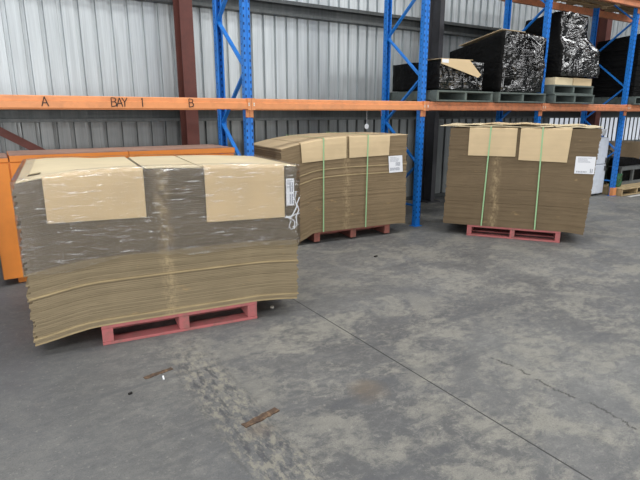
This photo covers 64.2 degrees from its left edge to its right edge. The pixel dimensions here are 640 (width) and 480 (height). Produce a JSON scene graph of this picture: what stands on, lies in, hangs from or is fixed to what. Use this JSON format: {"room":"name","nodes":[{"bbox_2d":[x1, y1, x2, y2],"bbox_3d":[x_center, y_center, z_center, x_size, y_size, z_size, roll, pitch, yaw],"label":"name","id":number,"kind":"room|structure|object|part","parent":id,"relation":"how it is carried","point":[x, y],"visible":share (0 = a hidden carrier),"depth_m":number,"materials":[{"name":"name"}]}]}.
{"room":"warehouse","nodes":[
{"label":"warehouse","id":0,"kind":"room"},
{"bbox_2d":[0,190,639,479],"bbox_3d":[7.450,0.647,4.442,36.000,0.150,16.100,-9,16,-31],"label":"floor","id":1,"kind":"structure","parent":0,"point":[541,339],"depth_m":3.24,"materials":[{"name":"concrete"}]},
{"bbox_2d":[0,144,234,281],"bbox_3d":[-2.207,-0.383,5.702,2.440,1.242,0.766,-9,16,-31],"label":"cabinet","id":2,"kind":"object","parent":1,"relation":"on","point":[10,257],"visible":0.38,"depth_m":4.93,"materials":[{"name":"orange metal"}]},
{"bbox_3d":[-3.167,-0.804,4.986,0.183,0.038,0.741,-9,16,-31],"label":"lid","id":3,"kind":"part","parent":2,"relation":"part of","materials":[{"name":"orange metal"}]},
{"bbox_3d":[-2.971,-0.164,4.831,0.173,1.107,0.011,-9,16,-31],"label":"panel","id":4,"kind":"part","parent":2,"relation":"part of","materials":[{"name":"orange metal"}]},
{"bbox_3d":[-2.415,-0.249,5.173,1.110,1.107,0.011,-9,16,-31],"label":"door","id":5,"kind":"part","parent":2,"relation":"part of","materials":[{"name":"orange metal"}]},
{"bbox_3d":[-2.630,-0.896,5.313,1.064,0.058,0.741,-9,16,-31],"label":"lid","id":6,"kind":"part","parent":2,"relation":"part of","materials":[{"name":"orange metal"}]},
{"bbox_3d":[-1.680,-1.041,5.898,1.175,0.058,0.741,-9,16,-31],"label":"lid","id":7,"kind":"part","parent":2,"relation":"part of","materials":[{"name":"orange metal"}]},
{"bbox_2d":[143,367,172,378],"bbox_3d":[-1.038,0.856,3.280,0.190,0.004,0.039,-13,19,-41],"label":"steel plate","id":8,"kind":"object","parent":1,"relation":"on","point":[170,368],"visible":1,"depth_m":3.27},
{"bbox_2d":[101,301,256,344],"bbox_3d":[-1.286,0.501,4.410,1.165,0.149,1.165,-7,15,-25],"label":"pallet","id":9,"kind":"object","parent":1,"relation":"on","point":[249,309],"visible":0.23,"depth_m":3.92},
{"bbox_2d":[10,154,299,346],"bbox_3d":[-1.288,-0.070,4.203,1.970,1.194,1.181,-7,15,-25],"label":"stack","id":10,"kind":"object","parent":9,"relation":"on","point":[103,241],"visible":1,"depth_m":3.68,"materials":[{"name":"brown cardboard"}]},
{"bbox_2d":[173,0,199,144],"bbox_3d":[-1.784,-3.549,6.506,0.320,7.000,0.320,-9,16,-31],"label":"steel column","id":11,"kind":"structure","parent":1,"relation":"on","point":[182,9],"depth_m":6.76,"materials":[{"name":"red metal"}]},
{"bbox_2d":[0,127,45,149],"bbox_3d":[-3.407,-1.105,6.028,3.608,2.323,0.061,-9,16,-31],"label":"brace","id":12,"kind":"object","parent":11,"relation":"attached to","point":[4,133],"visible":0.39,"depth_m":5.93,"materials":[{"name":"red metal"}]},
{"bbox_2d":[212,0,253,155],"bbox_3d":[-1.033,-2.473,5.909,0.140,5.200,0.910,-9,16,-31],"label":"frame","id":13,"kind":"object","parent":1,"relation":"on","point":[218,6],"visible":0.53,"depth_m":5.93,"materials":[{"name":"blue paint"}]},
{"bbox_2d":[0,95,251,116],"bbox_3d":[-1.905,-1.317,5.058,2.654,0.209,0.075,-9,16,-31],"label":"beam","id":14,"kind":"structure","parent":13,"relation":"attached to","point":[6,101],"depth_m":4.98,"materials":[{"name":"orange metal"}]},
{"bbox_3d":[-1.908,-1.358,5.053,2.651,0.119,0.062,-9,16,-31],"label":"beam rail","id":15,"kind":"part","parent":14,"relation":"part of","materials":[{"name":"orange metal"}]},
{"bbox_2d":[81,109,216,109],"bbox_3d":[-2.403,-1.507,5.821,2.654,0.209,0.068,-9,16,-31],"label":"beam","id":16,"kind":"structure","parent":13,"relation":"attached to","point":[81,109],"depth_m":6.02,"materials":[{"name":"orange metal"}]},
{"bbox_3d":[-1.244,-2.557,6.232,0.094,5.192,0.073,-9,16,-31],"label":"post","id":17,"kind":"part","parent":13,"relation":"part of","materials":[{"name":"blue metal"}]},
{"bbox_3d":[-0.822,-2.397,5.585,0.094,5.192,0.073,-9,16,-31],"label":"post","id":18,"kind":"part","parent":13,"relation":"part of","materials":[{"name":"blue metal"}]},
{"bbox_2d":[249,98,425,116],"bbox_3d":[0.340,-1.660,6.439,2.654,0.209,0.074,-9,16,-31],"label":"beam","id":19,"kind":"structure","parent":13,"relation":"attached to","point":[257,104],"depth_m":6.30,"materials":[{"name":"orange metal"}]},
{"bbox_3d":[0.337,-1.701,6.434,2.651,0.119,0.062,-9,16,-31],"label":"beam rail","id":20,"kind":"part","parent":19,"relation":"part of","materials":[{"name":"orange metal"}]},
{"bbox_2d":[241,407,279,427],"bbox_3d":[-0.323,0.974,2.801,0.230,0.006,0.052,-14,19,-43],"label":"steel plate","id":21,"kind":"object","parent":1,"relation":"on","point":[263,416],"visible":1,"depth_m":2.80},
{"bbox_2d":[307,224,389,241],"bbox_3d":[0.181,-0.212,7.284,1.165,0.149,1.165,-7,16,-26],"label":"pallet","id":22,"kind":"object","parent":1,"relation":"on","point":[315,237],"visible":0.23,"depth_m":6.83,"materials":[{"name":"red wood"}]},
{"bbox_2d":[254,132,407,242],"bbox_3d":[0.112,-0.781,7.037,1.868,1.348,1.142,-7,16,-26],"label":"stack","id":23,"kind":"object","parent":22,"relation":"on","point":[349,180],"visible":0.8,"depth_m":6.57,"materials":[{"name":"brown cardboard"}]},
{"bbox_2d":[381,0,429,226],"bbox_3d":[1.212,-2.816,7.290,0.140,5.200,0.910,-9,16,-31],"label":"frame","id":24,"kind":"object","parent":1,"relation":"on","point":[425,4],"visible":0.75,"depth_m":7.38,"materials":[{"name":"blue paint"}]},
{"bbox_3d":[1.000,-2.900,7.613,0.094,5.192,0.073,-9,16,-31],"label":"post","id":25,"kind":"part","parent":24,"relation":"part of","materials":[{"name":"blue metal"}]},
{"bbox_3d":[1.423,-2.740,6.966,0.094,5.192,0.073,-9,16,-31],"label":"post","id":26,"kind":"part","parent":24,"relation":"part of","materials":[{"name":"blue metal"}]},
{"bbox_2d":[389,110,474,110],"bbox_3d":[2.087,-2.193,8.583,2.654,0.209,0.068,-9,16,-31],"label":"beam","id":27,"kind":"structure","parent":24,"relation":"attached to","point":[389,110],"depth_m":8.49,"materials":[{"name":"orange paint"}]},
{"bbox_2d":[423,101,544,116],"bbox_3d":[2.585,-2.003,7.820,2.654,0.209,0.074,-9,16,-31],"label":"beam","id":28,"kind":"structure","parent":24,"relation":"attached to","point":[477,106],"depth_m":7.73,"materials":[{"name":"orange metal"}]},
{"bbox_2d":[389,90,492,101],"bbox_3d":[1.806,-2.201,7.871,1.165,0.149,1.165,-9,16,-31],"label":"pallet","id":29,"kind":"object","parent":28,"relation":"on","point":[431,95],"visible":0.71,"depth_m":7.55,"materials":[{"name":"paint"}]},
{"bbox_2d":[393,58,483,91],"bbox_3d":[1.777,-2.470,7.719,0.907,0.420,1.036,-9,16,-31],"label":"box","id":30,"kind":"object","parent":29,"relation":"on","point":[442,73],"visible":0.82,"depth_m":7.33,"materials":[{"name":"black plastic"}]},
{"bbox_3d":[1.816,-2.591,7.369,0.640,0.016,0.450,-9,16,-31],"label":"cardboard lid","id":31,"kind":"part","parent":30,"relation":"part of","materials":[{"name":"beige cardboard"}]},
{"bbox_3d":[2.582,-2.044,7.815,2.651,0.119,0.062,-9,16,-31],"label":"beam rail","id":32,"kind":"part","parent":28,"relation":"part of","materials":[{"name":"orange metal"}]},
{"bbox_2d":[489,92,545,102],"bbox_3d":[2.902,-2.369,8.546,1.165,0.149,1.165,-9,16,-31],"label":"pallet","id":33,"kind":"object","parent":28,"relation":"on","point":[498,97],"visible":0.46,"depth_m":8.18,"materials":[{"name":"paint"}]},
{"bbox_2d":[450,29,546,92],"bbox_3d":[2.915,-2.895,8.408,1.031,0.908,1.163,-9,16,-31],"label":"load","id":34,"kind":"object","parent":33,"relation":"on","point":[513,60],"visible":0.7,"depth_m":7.95,"materials":[{"name":"black plastic"}]},
{"bbox_2d":[421,0,444,202],"bbox_3d":[2.055,-4.135,8.868,0.320,7.000,0.320,-9,16,-31],"label":"steel column","id":35,"kind":"structure","parent":1,"relation":"on","point":[437,7],"depth_m":9.36,"materials":[{"name":"black metal"}]},
{"bbox_3d":[2.055,-0.748,9.709,0.320,0.020,0.320,-9,16,-31],"label":"plate","id":36,"kind":"part","parent":35,"relation":"part of","materials":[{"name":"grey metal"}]},
{"bbox_2d":[293,299,591,479],"bbox_3d":[2.110,1.430,0.996,0.007,0.012,15.850,-9,16,-31],"label":"joint","id":37,"kind":"object","parent":1,"relation":"in","point":[293,299],"depth_m":2.93,"materials":[{"name":"grey"}]},
{"bbox_2d":[466,225,560,242],"bbox_3d":[2.764,-0.216,7.298,1.165,0.149,1.165,5,15,21],"label":"pallet","id":38,"kind":"object","parent":1,"relation":"on","point":[552,234],"visible":0.27,"depth_m":6.90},
{"bbox_2d":[440,122,602,234],"bbox_3d":[2.701,-0.929,7.104,1.920,1.376,1.152,5,15,21],"label":"stack","id":39,"kind":"object","parent":38,"relation":"on","point":[526,175],"visible":1,"depth_m":6.57,"materials":[{"name":"brown cardboard"}]},
{"bbox_2d":[495,0,552,123],"bbox_3d":[3.457,-3.159,8.672,0.140,5.200,0.910,-9,16,-31],"label":"frame","id":40,"kind":"object","parent":1,"relation":"on","point":[547,10],"visible":0.3,"depth_m":8.44,"materials":[{"name":"blue paint"}]},
{"bbox_3d":[3.245,-3.243,8.994,0.094,5.192,0.073,-9,16,-31],"label":"post","id":41,"kind":"part","parent":40,"relation":"part of","materials":[{"name":"blue metal"}]},
{"bbox_3d":[3.668,-3.083,8.347,0.094,5.192,0.073,-9,16,-31],"label":"post","id":42,"kind":"part","parent":40,"relation":"part of","materials":[{"name":"blue metal"}]},
{"bbox_2d":[504,0,593,17],"bbox_3d":[4.332,-4.327,9.519,2.654,0.209,0.068,-9,16,-31],"label":"beam","id":43,"kind":"structure","parent":40,"relation":"attached to","point":[537,3],"depth_m":9.58,"materials":[{"name":"orange metal"}]},
{"bbox_2d":[540,103,628,115],"bbox_3d":[4.830,-2.346,9.201,2.654,0.209,0.074,-9,16,-31],"label":"beam","id":44,"kind":"structure","parent":40,"relation":"attached to","point":[547,106],"depth_m":9.11,"materials":[{"name":"orange metal"}]},
{"bbox_2d":[545,94,594,103],"bbox_3d":[4.087,-2.550,9.274,1.165,0.149,1.165,-9,16,-31],"label":"pallet","id":45,"kind":"object","parent":44,"relation":"on","point":[550,98],"visible":0.49,"depth_m":8.89,"materials":[{"name":"paint"}]},
{"bbox_2d":[544,84,593,94],"bbox_3d":[4.051,-2.696,9.239,1.165,0.149,1.165,-9,16,-31],"label":"pallet","id":46,"kind":"object","parent":45,"relation":"on","point":[548,89],"visible":0.37,"depth_m":8.85,"materials":[{"name":"paint"}]},
{"bbox_2d":[525,9,601,85],"bbox_3d":[4.175,-3.355,9.082,1.222,1.201,1.125,-9,16,-31],"label":"bale","id":47,"kind":"object","parent":46,"relation":"on","point":[572,59],"visible":0.56,"depth_m":8.65,"materials":[{"name":"black plastic"}]},
{"bbox_3d":[4.827,-2.387,9.196,2.651,0.119,0.062,-9,16,-31],"label":"beam rail","id":48,"kind":"part","parent":44,"relation":"part of","materials":[{"name":"orange metal"}]},
{"bbox_2d":[600,0,639,13],"bbox_3d":[4.830,-4.138,8.756,2.654,0.209,0.074,-9,16,-31],"label":"beam","id":49,"kind":"structure","parent":40,"relation":"attached to","point":[631,3],"depth_m":9.17,"materials":[{"name":"orange metal"}]},
{"bbox_2d":[553,0,639,7],"bbox_3d":[5.132,-4.507,9.495,1.165,0.149,1.165,-9,16,-31],"label":"pallet","id":50,"kind":"object","parent":49,"relation":"on","point":[585,3],"visible":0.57,"depth_m":9.69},
{"bbox_3d":[4.827,-4.179,8.751,2.651,0.119,0.062,-9,16,-31],"label":"beam rail","id":51,"kind":"part","parent":49,"relation":"part of","materials":[{"name":"orange metal"}]},
{"bbox_2d":[591,137,608,194],"bbox_3d":[5.378,-1.505,10.393,0.580,1.160,0.610,-9,16,-31],"label":"stack","id":52,"kind":"object","parent":1,"relation":"on","point":[598,179],"visible":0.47,"depth_m":10.21,"materials":[{"name":"white paper"}]},
{"bbox_3d":[5.521,-1.215,10.232,0.580,0.575,0.036,-9,16,-31],"label":"door","id":53,"kind":"part","parent":52,"relation":"part of","materials":[{"name":"white plastic"}]},
{"bbox_3d":[5.521,-1.759,10.097,0.580,0.515,0.036,-9,16,-31],"label":"door","id":54,"kind":"part","parent":52,"relation":"part of","materials":[{"name":"white plastic"}]},
{"bbox_2d":[586,9,613,125],"bbox_3d":[6.438,-4.805,11.565,0.320,7.000,0.320,-9,16,-31],"label":"steel column","id":55,"kind":"structure","parent":1,"relation":"on","point":[604,28],"depth_m":11.63,"materials":[{"name":"red metal"}]},
{"bbox_2d":[580,5,639,195],"bbox_3d":[5.702,-3.502,10.053,0.140,5.200,0.910,-9,16,-31],"label":"frame","id":56,"kind":"object","parent":1,"relation":"on","point":[635,20],"visible":0.56,"depth_m":10.02,"materials":[{"name":"blue paint"}]},
{"bbox_3d":[5.490,-3.586,10.375,0.094,5.192,0.073,-9,16,-31],"label":"post","id":57,"kind":"part","parent":56,"relation":"part of","materials":[{"name":"blue metal"}]},
{"bbox_3d":[5.913,-3.426,9.729,0.094,5.192,0.073,-9,16,-31],"label":"post","id":58,"kind":"part","parent":56,"relation":"part of","materials":[{"name":"blue metal"}]},
{"bbox_2d":[625,105,639,115],"bbox_3d":[7.075,-2.689,10.582,2.654,0.209,0.074,-9,16,-31],"label":"beam","id":59,"kind":"structure","parent":56,"relation":"attached to","point":[631,107],"depth_m":9.98,"materials":[{"name":"orange metal"}]},
{"bbox_2d":[593,97,639,104],"bbox_3d":[6.272,-2.889,10.642,1.165,0.149,1.165,-9,16,-31],"label":"pallet","id":60,"kind":"object","parent":59,"relation":"on","point":[600,100],"visible":0.48,"depth_m":10.21,"materials":[{"name":"paint"}]},
{"bbox_2d":[592,34,639,97],"bbox_3d":[6.299,-3.497,10.378,1.112,1.148,0.848,-9,16,-31],"label":"boards","id":61,"kind":"object","parent":60,"relation":"on","point":[614,55],"visible":0.79,"depth_m":10.07,"materials":[{"name":"black plastic"}]},
{"bbox_3d":[7.072,-2.730,10.577,2.651,0.119,0.062,-9,16,-31],"label":"beam rail","id":62,"kind":"part","parent":59,"relation":"part of","materials":[{"name":"orange metal"}]},
{"bbox_3d":[7.075,-4.481,10.137,2.653,0.209,0.074,-9,16,-31],"label":"beam","id":63,"kind":"structure","parent":56,"relation":"attached to","visible":0},
{"bbox_2d":[590,4,633,14],"bbox_3d":[6.272,-4.681,10.197,1.165,0.149,1.165,-9,16,-31],"label":"pallet","id":64,"kind":"object","parent":63,"relation":"on","point":[629,10],"visible":0.33,"depth_m":10.24,"materials":[{"name":"brown wood"}]},
{"bbox_2d":[602,183,639,195],"bbox_3d":[6.263,-1.146,11.045,1.200,0.149,1.165,-9,16,-31],"label":"pallet","id":65,"kind":"object","parent":1,"relation":"on","point":[633,188],"visible":0.38,"depth_m":10.56,"materials":[{"name":"brown wood"}]},
{"bbox_2d":[603,151,611,183],"bbox_3d":[5.853,-1.629,10.834,0.370,0.868,0.484,-9,16,-31],"label":"bag","id":66,"kind":"object","parent":65,"relation":"on","point":[609,152],"visible":0.1,"depth_m":10.72,"materials":[{"name":"black plastic"}]},
{"bbox_2d":[609,173,622,186],"bbox_3d":[6.089,-1.236,10.495,0.215,0.269,0.154,-9,16,-31],"label":"bag","id":67,"kind":"object","parent":65,"relation":"on","point":[619,175],"visible":0.51,"depth_m":10.45,"materials":[{"name":"green plastic"}]},
{"bbox_2d":[608,141,639,158],"bbox_3d":[7.434,-1.967,12.730,1.740,0.930,0.472,-9,16,-31],"label":"carton","id":68,"kind":"object","parent":1,"relation":"on","point":[628,148],"visible":0.08,"depth_m":12.49,"materials":[{"name":"brown cardboard"}]},
{"bbox_3d":[7.311,-1.306,11.689,1.200,0.149,1.165,-9,16,-31],"label":"pallet","id":69,"kind":"object","parent":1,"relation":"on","visible":0},
{"bbox_2d":[607,164,639,184],"bbox_3d":[6.758,-1.516,11.438,1.500,0.375,0.750,-9,16,-31],"label":"steel stillage","id":70,"kind":"object","parent":69,"relation":"on","point":[631,173],"visible":0.31,"depth_m":11.01,"materials":[{"name":"black metal"}]},
{"bbox_2d":[610,156,639,165],"bbox_3d":[6.718,-1.788,11.348,1.349,0.184,0.618,-9,16,-31],"label":"sheeting","id":71,"kind":"object","parent":70,"relation":"on","point":[623,161],"visible":0.51,"depth_m":10.94,"materials":[{"name":"black"}]},
{"bbox_3d":[6.946,-1.583,11.117,1.500,0.060,0.050,-9,16,-31],"label":"rail","id":72,"kind":"part","parent":70,"relation":"part of","materials":[{"name":"grey paint"}]},
{"bbox_3d":[6.946,-1.292,11.189,1.500,0.060,0.050,-9,16,-31],"label":"rail","id":73,"kind":"part","parent":70,"relation":"part of","materials":[{"name":"grey paint"}]},
{"bbox_3d":[7.946,-3.845,11.434,0.140,5.200,0.910,-9,16,-31],"label":"frame","id":74,"kind":"object","parent":1,"relation":"on","visible":0},
{"bbox_2d":[599,11,639,24],"bbox_3d":[6.577,-4.670,10.900,2.654,0.209,0.069,-9,16,-31],"label":"beam","id":75,"kind":"structure","parent":74,"relation":"attached to","point":[602,14],"depth_m":10.58,"materials":[{"name":"orange metal"}]},
{"bbox_2d":[0,0,639,196],"bbox_3d":[4.591,-4.652,10.804,33.150,6.930,0.059,-9,16,-31],"label":"wall","id":76,"kind":"structure","parent":0,"point":[124,48],"depth_m":7.24,"materials":[{"name":"grey metal"}]},
{"bbox_2d":[0,109,639,122],"bbox_3d":[4.582,-2.765,11.143,33.000,0.206,0.150,-9,16,-31],"label":"wall girt beam","id":77,"kind":"structure","parent":76,"relation":"attached to","point":[6,115],"depth_m":7.80,"materials":[{"name":"metal"}]},
{"bbox_2d":[135,0,589,40],"bbox_3d":[4.582,-4.240,10.777,33.000,0.206,0.150,-9,16,-31],"label":"trim","id":78,"kind":"structure","parent":76,"relation":"attached to","point":[281,8],"depth_m":8.11,"materials":[{"name":"metal"}]},
{"bbox_2d":[406,192,445,199],"bbox_3d":[4.533,-1.244,11.601,33.000,0.070,0.077,-9,16,-31],"label":"baseboard","id":79,"kind":"structure","parent":76,"relation":"attached to","point":[440,193],"depth_m":10.21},
{"bbox_2d":[549,117,639,140],"bbox_3d":[11.920,-3.549,15.865,15.795,0.630,0.052,-9,16,-31],"label":"window","id":80,"kind":"structure","parent":76,"relation":"in","point":[631,131],"depth_m":13.20,"materials":[{"name":"white"}]}
]}

